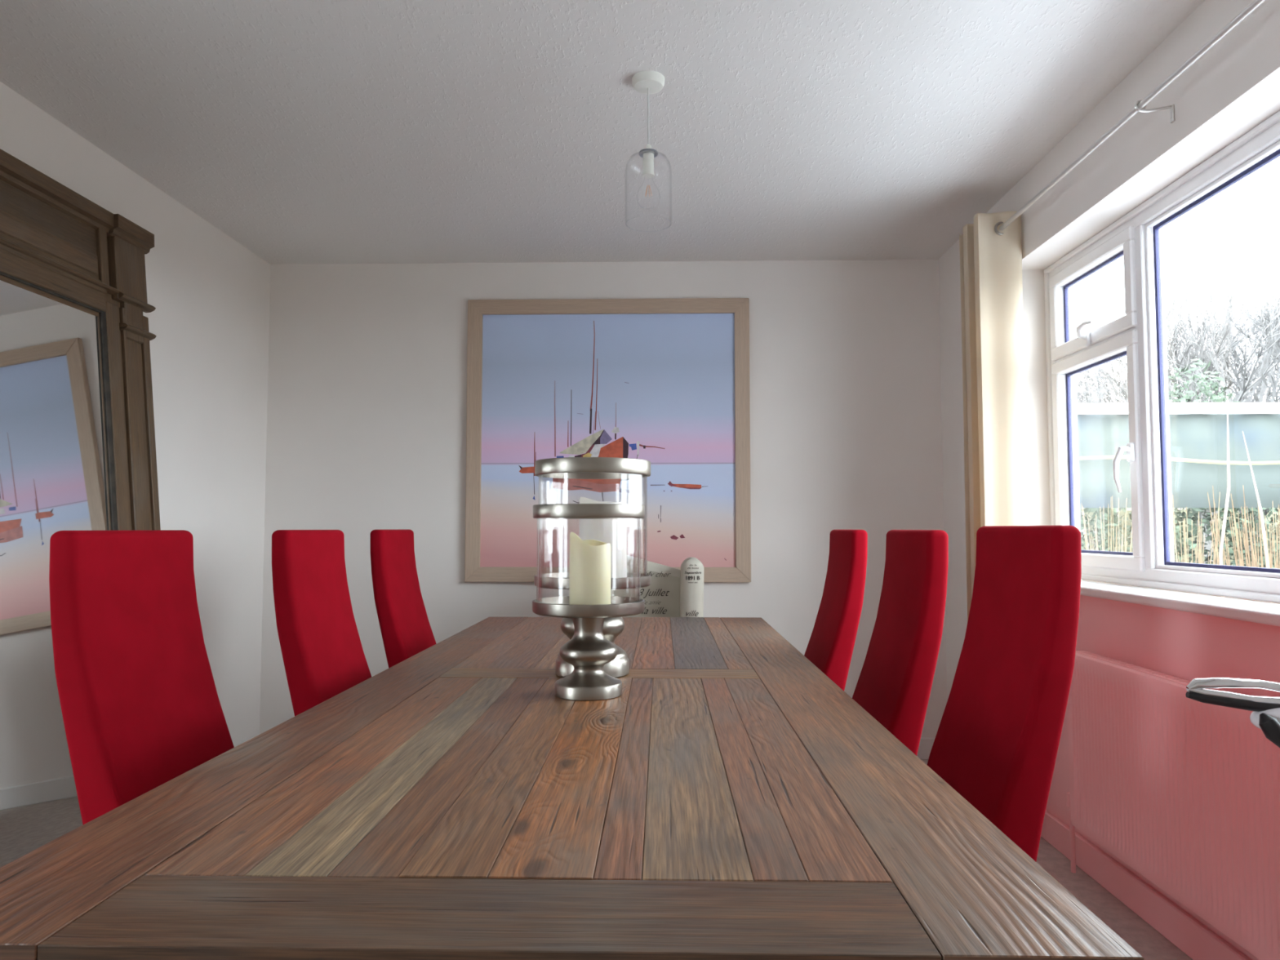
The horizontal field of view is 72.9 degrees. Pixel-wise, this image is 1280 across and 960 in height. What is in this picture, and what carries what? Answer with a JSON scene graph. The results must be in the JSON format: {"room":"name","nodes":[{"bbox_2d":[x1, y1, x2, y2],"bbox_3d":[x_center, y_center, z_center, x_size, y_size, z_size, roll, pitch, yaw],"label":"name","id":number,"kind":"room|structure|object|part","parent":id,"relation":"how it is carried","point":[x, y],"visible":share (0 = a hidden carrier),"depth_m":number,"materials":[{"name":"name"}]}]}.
{"room":"dining room","nodes":[
{"label":"dining room","id":0,"kind":"room"},
{"bbox_2d":[0,81,271,746],"bbox_3d":[-1.976,-0.029,1.498,0.150,2.395,5.490,0,-3,1],"label":"wall","id":1,"kind":"structure","parent":0,"point":[210,294],"depth_m":3.71,"materials":[{"name":"white paint"}]},
{"bbox_2d":[234,734,258,746],"bbox_3d":[-1.893,1.117,1.424,0.016,0.100,5.474,0,-3,1],"label":"baseboard","id":2,"kind":"structure","parent":1,"relation":"attached to","point":[257,735],"depth_m":4.03,"materials":[{"name":"white paint"}]},
{"bbox_2d":[0,0,1204,264],"bbox_3d":[-0.207,-1.286,1.525,3.689,0.120,5.790,0,-3,1],"label":"ceiling","id":3,"kind":"structure","parent":0,"point":[303,131],"depth_m":2.69,"materials":[{"name":"white paint"}]},
{"bbox_2d":[625,70,671,231],"bbox_3d":[0.025,-0.955,2.518,0.136,0.430,0.136,0,-3,1],"label":"pendant light","id":4,"kind":"object","parent":3,"relation":"hanging from","point":[647,82],"visible":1,"depth_m":2.50,"materials":[{"name":"white plastic"}]},
{"bbox_3d":[0.025,-1.055,2.523,0.005,0.179,0.005,0,-3,1],"label":"cord","id":5,"kind":"part","parent":4,"relation":"part of","materials":[{"name":"white plastic"}]},
{"bbox_3d":[0.025,-0.843,2.511,0.136,0.205,0.136,0,-3,1],"label":"lamp shade","id":6,"kind":"part","parent":4,"relation":"part of","materials":[{"name":"clear glass"}]},
{"bbox_2d":[259,259,946,737],"bbox_3d":[-0.138,0.127,4.269,3.689,2.395,0.150,0,-3,1],"label":"wall","id":7,"kind":"structure","parent":0,"point":[366,406],"depth_m":4.22,"materials":[{"name":"white paint"}]},
{"bbox_2d":[258,733,934,759],"bbox_3d":[-0.190,1.268,4.123,3.289,0.100,0.016,0,-3,1],"label":"baseboard","id":8,"kind":"structure","parent":7,"relation":"attached to","point":[926,744],"depth_m":4.08,"materials":[{"name":"white paint"}]},
{"bbox_2d":[464,297,751,582],"bbox_3d":[-0.156,-0.196,4.195,1.371,1.372,0.032,0,-3,1],"label":"framed painting","id":9,"kind":"object","parent":7,"relation":"attached to","point":[664,383],"visible":0.91,"depth_m":4.20,"materials":[{"name":"paint"}]},
{"bbox_2d":[920,759,1192,959],"bbox_3d":[-0.207,1.224,1.384,3.689,0.120,5.790,0,-3,1],"label":"floor","id":10,"kind":"structure","parent":0,"point":[1151,944],"depth_m":2.48,"materials":[{"name":"beige carpet"}]},
{"bbox_2d":[0,148,160,866],"bbox_3d":[-1.764,0.132,2.250,0.248,2.167,1.744,0,-3,1],"label":"leaning mirror","id":11,"kind":"object","parent":10,"relation":"on","point":[77,444],"visible":0.62,"depth_m":2.60,"materials":[{"name":"brown wood"}]},
{"bbox_2d":[0,280,109,866],"bbox_3d":[-1.752,0.254,2.236,0.007,1.725,1.265,-5,-3,1],"label":"mirror glass","id":12,"kind":"object","parent":11,"relation":"attached to","point":[53,468],"depth_m":2.51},
{"bbox_3d":[-1.843,-0.759,2.302,0.043,0.365,1.320,-5,-3,1],"label":"header panel","id":13,"kind":"part","parent":11,"relation":"part of","materials":[{"name":"brown wood"}]},
{"bbox_3d":[-1.851,-0.911,2.311,0.068,0.070,1.728,-5,-3,1],"label":"cornice","id":14,"kind":"part","parent":11,"relation":"part of","materials":[{"name":"brown wood"}]},
{"bbox_2d":[48,529,234,824],"bbox_3d":[-0.695,0.635,1.609,0.600,1.082,0.400,0,-3,1],"label":"dining chair","id":15,"kind":"object","parent":10,"relation":"on","point":[141,708],"visible":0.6,"depth_m":1.54,"materials":[{"name":"red fabric"}]},
{"bbox_2d":[271,529,371,715],"bbox_3d":[-0.608,0.673,2.287,0.600,1.082,0.400,0,-3,1],"label":"dining chair","id":16,"kind":"object","parent":10,"relation":"on","point":[323,656],"visible":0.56,"depth_m":2.21,"materials":[{"name":"red fabric"}]},
{"bbox_2d":[369,529,436,668],"bbox_3d":[-0.627,0.721,3.131,0.600,1.082,0.400,0,-3,1],"label":"dining chair","id":17,"kind":"object","parent":10,"relation":"on","point":[406,629],"visible":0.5,"depth_m":3.03,"materials":[{"name":"red fabric"}]},
{"bbox_2d":[0,617,1144,959],"bbox_3d":[-0.085,0.805,1.848,0.972,0.771,2.445,0,-3,1],"label":"dining table","id":18,"kind":"object","parent":10,"relation":"on","point":[734,801],"visible":0.91,"depth_m":0.89,"materials":[{"name":"brown wood"}]},
{"bbox_2d":[532,503,644,700],"bbox_3d":[-0.098,0.228,1.657,0.214,0.360,0.214,0,-3,1],"label":"hurricane lantern","id":19,"kind":"object","parent":18,"relation":"on","point":[588,650],"visible":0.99,"depth_m":1.60,"materials":[{"name":"silver metal"}]},
{"bbox_2d":[532,595,644,617],"bbox_3d":[-0.098,0.242,1.656,0.214,0.025,0.214,0,-3,1],"label":"tray","id":20,"kind":"object","parent":19,"relation":"on","point":[553,606],"depth_m":1.57,"materials":[{"name":"silver metal"}]},
{"bbox_2d":[568,532,610,604],"bbox_3d":[-0.095,0.172,1.657,0.079,0.146,0.079,0,-3,1],"label":"pillar candle","id":21,"kind":"object","parent":19,"relation":"on","point":[589,559],"visible":0.84,"depth_m":1.62,"materials":[{"name":"beige wax"}]},
{"bbox_2d":[533,457,650,678],"bbox_3d":[-0.103,0.191,1.895,0.254,0.462,0.254,0,-3,1],"label":"hurricane lantern","id":22,"kind":"object","parent":18,"relation":"on","point":[572,468],"visible":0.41,"depth_m":1.83,"materials":[{"name":"silver metal"}]},
{"bbox_2d":[533,572,650,589],"bbox_3d":[-0.103,0.220,1.894,0.254,0.025,0.254,0,-3,1],"label":"tray","id":23,"kind":"object","parent":22,"relation":"on","point":[548,580],"depth_m":1.80,"materials":[{"name":"silver metal"}]},
{"bbox_2d":[578,497,626,577],"bbox_3d":[-0.081,0.131,1.898,0.104,0.186,0.104,0,-3,1],"label":"pillar candle","id":24,"kind":"object","parent":22,"relation":"on","point":[612,531],"visible":0.35,"depth_m":1.86,"materials":[{"name":"white wax"}]},
{"bbox_2d":[610,555,703,617],"bbox_3d":[0.027,0.791,3.508,0.467,0.984,0.533,0,-3,1],"label":"armchair","id":25,"kind":"object","parent":10,"relation":"on","point":[672,592],"visible":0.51,"depth_m":3.67,"materials":[{"name":"fabric"}]},
{"bbox_2d":[804,529,867,690],"bbox_3d":[0.422,0.707,2.885,0.600,1.082,0.400,0,-3,1],"label":"dining chair","id":26,"kind":"object","parent":10,"relation":"on","point":[830,646],"visible":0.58,"depth_m":2.73,"materials":[{"name":"red fabric"}]},
{"bbox_2d":[852,529,948,755],"bbox_3d":[0.408,0.665,2.132,0.600,1.082,0.400,0,-3,1],"label":"dining chair","id":27,"kind":"object","parent":10,"relation":"on","point":[894,685],"visible":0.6,"depth_m":2.00,"materials":[{"name":"red fabric"}]},
{"bbox_2d":[927,525,1081,861],"bbox_3d":[0.461,0.633,1.641,0.600,1.091,0.400,0,-3,1],"label":"dining chair","id":28,"kind":"object","parent":10,"relation":"on","point":[996,743],"visible":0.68,"depth_m":1.53,"materials":[{"name":"red fabric"}]},
{"bbox_2d":[1185,677,1279,747],"bbox_3d":[0.918,0.698,1.084,0.373,0.898,0.279,-2,-4,32],"label":"chrome stand","id":29,"kind":"object","parent":10,"relation":"on","point":[1265,715],"visible":1,"depth_m":1.08,"materials":[{"name":"silver metal"}]},
{"bbox_3d":[0.823,0.271,1.087,0.270,0.046,0.020,0,-3,1],"label":"loop arm","id":30,"kind":"part","parent":29,"relation":"part of","materials":[{"name":"silver metal"}]},
{"bbox_2d":[938,0,1279,959],"bbox_3d":[1.512,-0.033,1.412,0.250,2.395,5.490,0,-3,1],"label":"wall","id":31,"kind":"structure","parent":0,"point":[1233,87],"depth_m":2.54,"materials":[{"name":"white paint"}]},
{"bbox_2d":[999,0,1266,230],"bbox_3d":[1.350,-0.989,2.023,0.101,0.061,3.175,0,-3,1],"label":"pole","id":32,"kind":"object","parent":31,"relation":"attached to","point":[1140,105],"visible":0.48,"depth_m":2.28,"materials":[{"name":"white metal"}]},
{"bbox_2d":[959,211,1027,621],"bbox_3d":[1.343,0.123,3.283,0.180,2.232,0.256,0,-3,1],"label":"curtain","id":33,"kind":"object","parent":32,"relation":"hanging from","point":[995,469],"visible":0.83,"depth_m":3.21,"materials":[{"name":"beige fabric"}]},
{"bbox_2d":[1040,809,1250,959],"bbox_3d":[1.378,1.112,1.343,0.018,0.100,5.474,0,-3,1],"label":"baseboard","id":34,"kind":"structure","parent":31,"relation":"attached to","point":[1192,937],"depth_m":2.41,"materials":[{"name":"pink paint"}]},
{"bbox_2d":[1044,110,1279,626],"bbox_3d":[1.499,-0.278,2.153,0.248,1.217,2.380,0,-3,1],"label":"window","id":35,"kind":"structure","parent":31,"relation":"in","point":[1140,335],"depth_m":2.69,"materials":[{"name":"white plastic"}]},
{"bbox_3d":[1.523,-0.501,2.973,0.047,0.075,0.121,-1,-3,23],"label":"handle","id":36,"kind":"part","parent":35,"relation":"part of","materials":[{"name":"white plastic"}]},
{"bbox_3d":[1.592,-0.631,3.027,0.064,0.323,0.578,0,-3,1],"label":"vent sash","id":37,"kind":"part","parent":35,"relation":"part of","materials":[{"name":"white plastic"}]},
{"bbox_3d":[1.592,-0.079,2.996,0.064,0.761,0.578,0,-3,1],"label":"casement sash","id":38,"kind":"part","parent":35,"relation":"part of","materials":[{"name":"white plastic"}]},
{"bbox_3d":[1.524,-0.039,2.733,0.060,0.156,0.035,0,-3,1],"label":"handle","id":39,"kind":"part","parent":35,"relation":"part of","materials":[{"name":"white plastic"}]},
{"bbox_2d":[1066,650,1279,959],"bbox_3d":[1.356,0.833,1.776,0.081,0.706,2.006,0,-3,1],"label":"radiator","id":40,"kind":"object","parent":31,"relation":"attached to","point":[1184,791],"visible":0.84,"depth_m":2.12,"materials":[{"name":"pink metal"}]},
{"bbox_2d":[1075,650,1223,691],"bbox_3d":[1.350,0.492,1.758,0.032,0.026,1.910,0,-3,1],"label":"grille","id":41,"kind":"object","parent":40,"relation":"attached to","point":[1170,679],"depth_m":2.36,"materials":[{"name":"pink metal"}]},
{"label":"outside","id":42,"kind":"structure","parent":0,"visible":0},
{"bbox_3d":[21.167,2.100,14.389,38.390,0.090,70.000,0,-3,1],"label":"lawn","id":43,"kind":"structure","parent":42,"visible":0},
{"bbox_2d":[1076,400,1133,586],"bbox_3d":[5.012,0.453,10.272,1.552,2.846,1.726,0,-3,1],"label":"evergreen shrub","id":44,"kind":"object","parent":43,"relation":"on","point":[1104,518],"visible":0.08,"depth_m":9.79,"materials":[{"name":"green plant"}]},
{"bbox_2d":[1075,361,1245,550],"bbox_3d":[6.373,0.090,12.632,3.562,3.726,3.675,1,-3,-9],"label":"bare tree","id":45,"kind":"object","parent":43,"relation":"on","point":[1091,393],"visible":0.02,"depth_m":11.81,"materials":[{"name":"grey plant"}]},
{"bbox_2d":[1075,267,1279,555],"bbox_3d":[8.393,-0.815,11.281,4.352,5.382,5.219,2,-4,-27],"label":"bare tree","id":46,"kind":"object","parent":43,"relation":"on","point":[1270,333],"visible":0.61,"depth_m":11.42,"materials":[{"name":"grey plant"}]},
{"bbox_2d":[1076,402,1279,507],"bbox_3d":[5.793,0.487,8.056,4.015,2.420,0.158,0,-3,1],"label":"fence","id":47,"kind":"object","parent":43,"relation":"on","point":[1197,430],"visible":0.63,"depth_m":8.14,"materials":[{"name":"white paint"}]},
{"bbox_3d":[5.800,-0.671,8.110,4.000,0.100,0.080,0,-3,1],"label":"rail","id":48,"kind":"part","parent":47,"relation":"part of","materials":[{"name":"white paint"}]},
{"bbox_3d":[5.784,-0.185,8.033,3.932,0.090,0.036,0,-3,1],"label":"cord","id":49,"kind":"part","parent":47,"relation":"part of","materials":[{"name":"white plastic"}]},
{"bbox_2d":[1077,261,1279,595],"bbox_3d":[9.410,-0.679,14.874,5.353,5.514,4.738,2,-4,-36],"label":"bare tree","id":50,"kind":"object","parent":43,"relation":"on","point":[1256,395],"visible":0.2,"depth_m":14.07,"materials":[{"name":"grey plant"}]},
{"bbox_2d":[1080,507,1279,580],"bbox_3d":[11.851,1.321,18.145,18.000,1.888,1.046,0,-3,1],"label":"hedge","id":51,"kind":"object","parent":43,"relation":"on","point":[1122,513],"visible":0.02,"depth_m":17.76,"materials":[{"name":"green plant"}]},
{"bbox_2d":[1126,358,1279,603],"bbox_3d":[6.603,0.214,10.255,1.658,3.336,1.735,0,-3,1],"label":"plants","id":52,"kind":"object","parent":43,"relation":"on","point":[1215,385],"visible":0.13,"depth_m":10.00,"materials":[{"name":"green plant"}]},
{"bbox_3d":[6.598,0.734,10.211,0.067,2.170,0.067,0,-3,1],"label":"stem","id":53,"kind":"part","parent":52,"relation":"part of","materials":[{"name":"beige plant"}]},
{"bbox_2d":[1266,507,1279,566],"bbox_3d":[8.222,0.046,10.113,1.662,3.634,1.749,0,-3,1],"label":"evergreen shrub","id":54,"kind":"object","parent":43,"relation":"on","point":[1276,508],"visible":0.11,"depth_m":10.47,"materials":[{"name":"green plant"}]},
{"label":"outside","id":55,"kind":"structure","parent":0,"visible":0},
{"bbox_3d":[-1.899,1.286,-0.025,14.200,0.100,18.000,0,-3,1],"label":"patio","id":56,"kind":"object","parent":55,"visible":0},
{"bbox_2d":[1080,495,1146,587],"bbox_3d":[2.739,0.810,5.049,0.401,1.440,0.428,0,-3,1],"label":"dry grass","id":57,"kind":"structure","parent":56,"relation":"on","point":[1095,526],"depth_m":5.09,"materials":[{"name":"plant"}]},
{"bbox_2d":[1166,492,1225,595],"bbox_3d":[2.841,0.779,4.514,0.372,1.441,0.413,0,-3,1],"label":"dry grass","id":58,"kind":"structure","parent":56,"relation":"on","point":[1184,559],"depth_m":4.48,"materials":[{"name":"plant"}]},
{"bbox_2d":[1207,484,1279,604],"bbox_3d":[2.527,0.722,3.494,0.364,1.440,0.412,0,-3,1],"label":"dry grass","id":59,"kind":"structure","parent":56,"relation":"on","point":[1246,535],"depth_m":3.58,"materials":[{"name":"plant"}]},
{"bbox_2d":[1218,404,1273,603],"bbox_3d":[2.307,0.570,3.282,0.220,1.720,0.031,0,-3,-2],"label":"stem","id":60,"kind":"object","parent":56,"relation":"on","point":[1228,438],"visible":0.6,"depth_m":3.31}
]}

